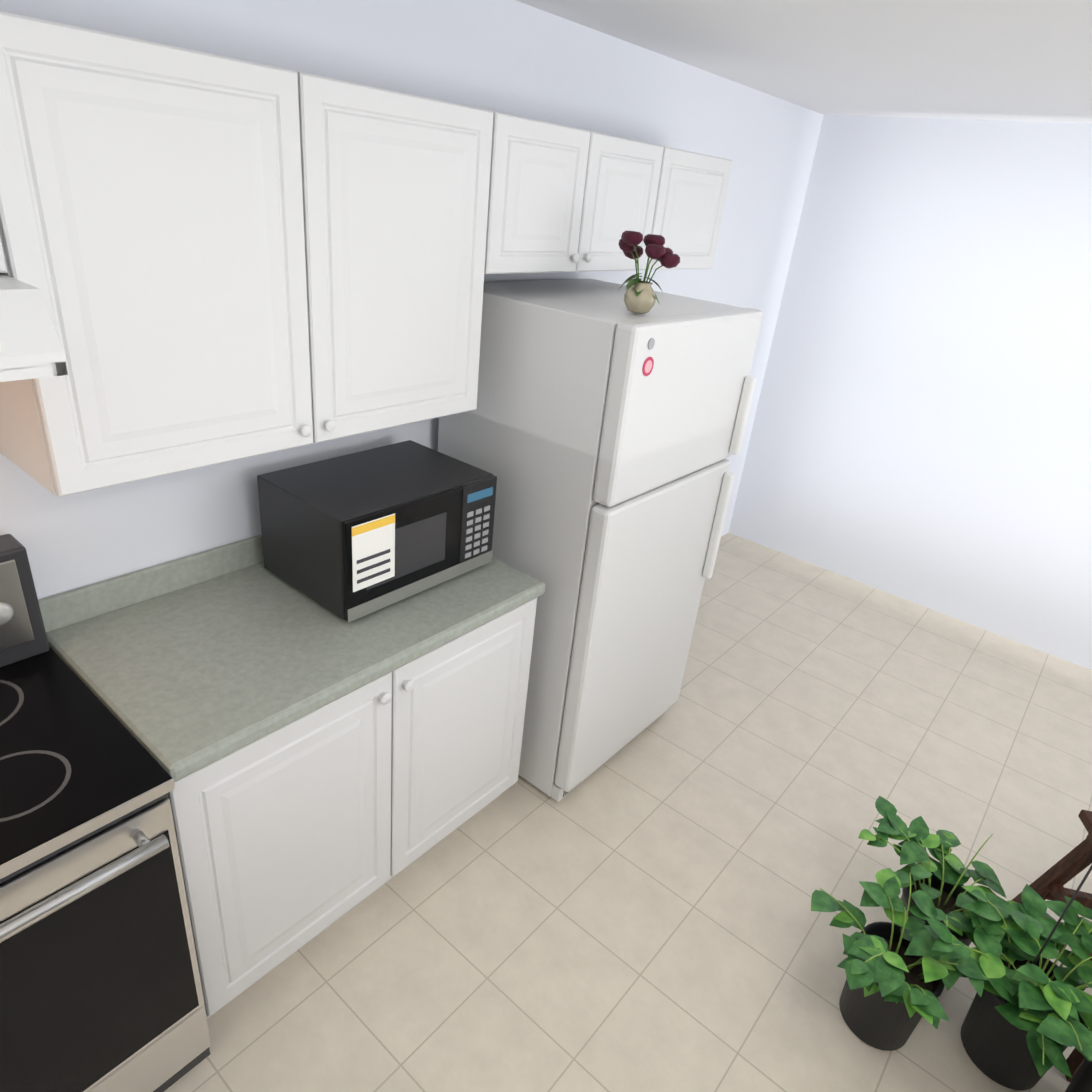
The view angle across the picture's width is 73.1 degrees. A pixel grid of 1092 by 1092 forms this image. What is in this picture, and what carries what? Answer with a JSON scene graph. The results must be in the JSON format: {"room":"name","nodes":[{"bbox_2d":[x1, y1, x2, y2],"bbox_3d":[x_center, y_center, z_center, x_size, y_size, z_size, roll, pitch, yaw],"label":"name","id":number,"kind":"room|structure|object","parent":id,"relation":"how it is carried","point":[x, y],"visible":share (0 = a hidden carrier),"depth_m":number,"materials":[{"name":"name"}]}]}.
{"room":"kitchen","nodes":[
{"label":"kitchen","id":0,"kind":"room"},
{"bbox_2d":[0,0,823,599],"bbox_3d":[-2.461,0.435,0.276,0.160,2.440,11.700,25,32,33],"label":"wall","id":1,"kind":"structure","parent":0,"point":[514,58],"depth_m":2.09,"materials":[{"name":"white paint"}]},
{"bbox_2d":[0,163,27,283],"bbox_3d":[-1.096,-0.605,1.063,0.330,0.365,0.386,25,32,33],"label":"upper cabinet","id":2,"kind":"object","parent":1,"relation":"attached to","point":[11,265],"depth_m":1.18,"materials":[{"name":"white wood"}]},
{"bbox_2d":[0,273,67,381],"bbox_3d":[-1.176,-0.300,0.985,0.504,0.121,0.768,25,32,33],"label":"range hood","id":3,"kind":"object","parent":1,"relation":"attached to","point":[30,346],"visible":1,"depth_m":1.11,"materials":[{"name":"white metal"}]},
{"bbox_2d":[38,534,263,630],"bbox_3d":[-1.549,0.327,1.314,0.020,0.084,3.370,25,32,33],"label":"backsplash","id":4,"kind":"structure","parent":1,"relation":"attached to","point":[76,605],"depth_m":1.89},
{"bbox_2d":[0,11,312,496],"bbox_3d":[-0.814,-0.561,1.486,0.330,0.760,0.551,25,32,33],"label":"upper cabinet","id":5,"kind":"object","parent":1,"relation":"attached to","point":[216,259],"depth_m":1.36,"materials":[{"name":"white wood"}]},
{"bbox_2d":[300,72,503,442],"bbox_3d":[-0.462,-0.716,1.880,0.330,0.760,0.550,25,32,33],"label":"upper cabinet","id":6,"kind":"object","parent":1,"relation":"attached to","point":[402,190],"depth_m":1.75,"materials":[{"name":"white wood"}]},
{"bbox_2d":[496,114,591,273],"bbox_3d":[-0.139,-1.017,2.139,0.330,0.385,0.400,25,32,33],"label":"upper cabinet","id":7,"kind":"object","parent":1,"relation":"attached to","point":[544,166],"depth_m":2.05,"materials":[{"name":"white wood"}]},
{"bbox_2d":[580,132,667,271],"bbox_3d":[0.118,-1.130,2.425,0.330,0.385,0.401,25,32,33],"label":"upper cabinet","id":8,"kind":"object","parent":1,"relation":"attached to","point":[625,176],"depth_m":2.32,"materials":[{"name":"white wood"}]},
{"bbox_2d":[648,147,731,269],"bbox_3d":[0.400,-1.254,2.741,0.330,0.385,0.482,25,32,33],"label":"upper cabinet","id":9,"kind":"object","parent":1,"relation":"attached to","point":[693,191],"depth_m":2.64,"materials":[{"name":"white wood"}]},
{"bbox_2d":[164,532,1091,1091],"bbox_3d":[1.311,1.760,1.266,5.760,0.060,6.200,25,32,33],"label":"floor","id":10,"kind":"structure","parent":0,"point":[636,914],"depth_m":2.38,"materials":[{"name":"tile"}]},
{"bbox_2d":[0,534,210,1091],"bbox_3d":[-1.196,0.724,1.403,0.693,1.182,0.760,25,32,33],"label":"range","id":11,"kind":"object","parent":10,"relation":"on","point":[100,987],"visible":1,"depth_m":1.40,"materials":[{"name":"grey"}]},
{"bbox_2d":[168,671,399,1018],"bbox_3d":[-0.822,0.661,1.974,0.642,0.867,0.556,25,32,33],"label":"base cabinet","id":12,"kind":"object","parent":10,"relation":"on","point":[279,836],"depth_m":1.75,"materials":[{"name":"white wood"}]},
{"bbox_2d":[46,557,544,782],"bbox_3d":[-0.600,0.174,1.977,0.638,0.042,1.122,25,32,33],"label":"countertop","id":13,"kind":"structure","parent":12,"relation":"on","point":[197,673],"depth_m":1.75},
{"bbox_2d":[257,440,496,622],"bbox_3d":[-0.467,-0.064,2.106,0.387,0.294,0.530,25,32,33],"label":"microwave","id":14,"kind":"object","parent":13,"relation":"on","point":[348,538],"visible":1,"depth_m":1.96,"materials":[{"name":"black plastic"}]},
{"bbox_2d":[396,591,544,873],"bbox_3d":[-0.467,0.505,2.371,0.642,0.867,0.555,25,32,33],"label":"base cabinet","id":15,"kind":"object","parent":10,"relation":"on","point":[463,702],"depth_m":2.16,"materials":[{"name":"white wood"}]},
{"bbox_2d":[438,278,762,801],"bbox_3d":[0.131,-0.034,2.683,0.752,1.672,0.760,25,32,33],"label":"refrigerator","id":16,"kind":"object","parent":10,"relation":"on","point":[599,431],"visible":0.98,"depth_m":2.29,"materials":[{"name":"white painted metal"},{"name":"white plastic"}]},
{"bbox_2d":[618,231,679,313],"bbox_3d":[0.269,-0.753,2.033,0.198,0.210,0.155,25,32,33],"label":"vase","id":17,"kind":"object","parent":16,"relation":"on","point":[640,296],"visible":1,"depth_m":2.02,"materials":[{"name":"beige ceramic"}]},
{"bbox_2d":[811,796,1091,1091],"bbox_3d":[1.465,0.577,1.717,1.186,1.687,1.206,25,32,33],"label":"potted plants","id":18,"kind":"object","parent":10,"relation":"on","point":[1027,1022],"visible":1,"depth_m":1.90,"materials":[{"name":"green plant"}]},
{"bbox_2d":[516,0,1091,122],"bbox_3d":[0.138,0.448,-2.046,6.660,0.080,11.700,25,32,33],"label":"ceiling","id":19,"kind":"structure","parent":0,"point":[1016,60],"depth_m":2.30,"materials":[{"name":"white paint"}]},
{"bbox_2d":[729,115,1091,669],"bbox_3d":[3.465,-0.250,2.988,5.760,2.440,0.150,25,32,33],"label":"wall","id":20,"kind":"structure","parent":0,"point":[921,433],"depth_m":3.85,"materials":[{"name":"white paint"}]}
]}

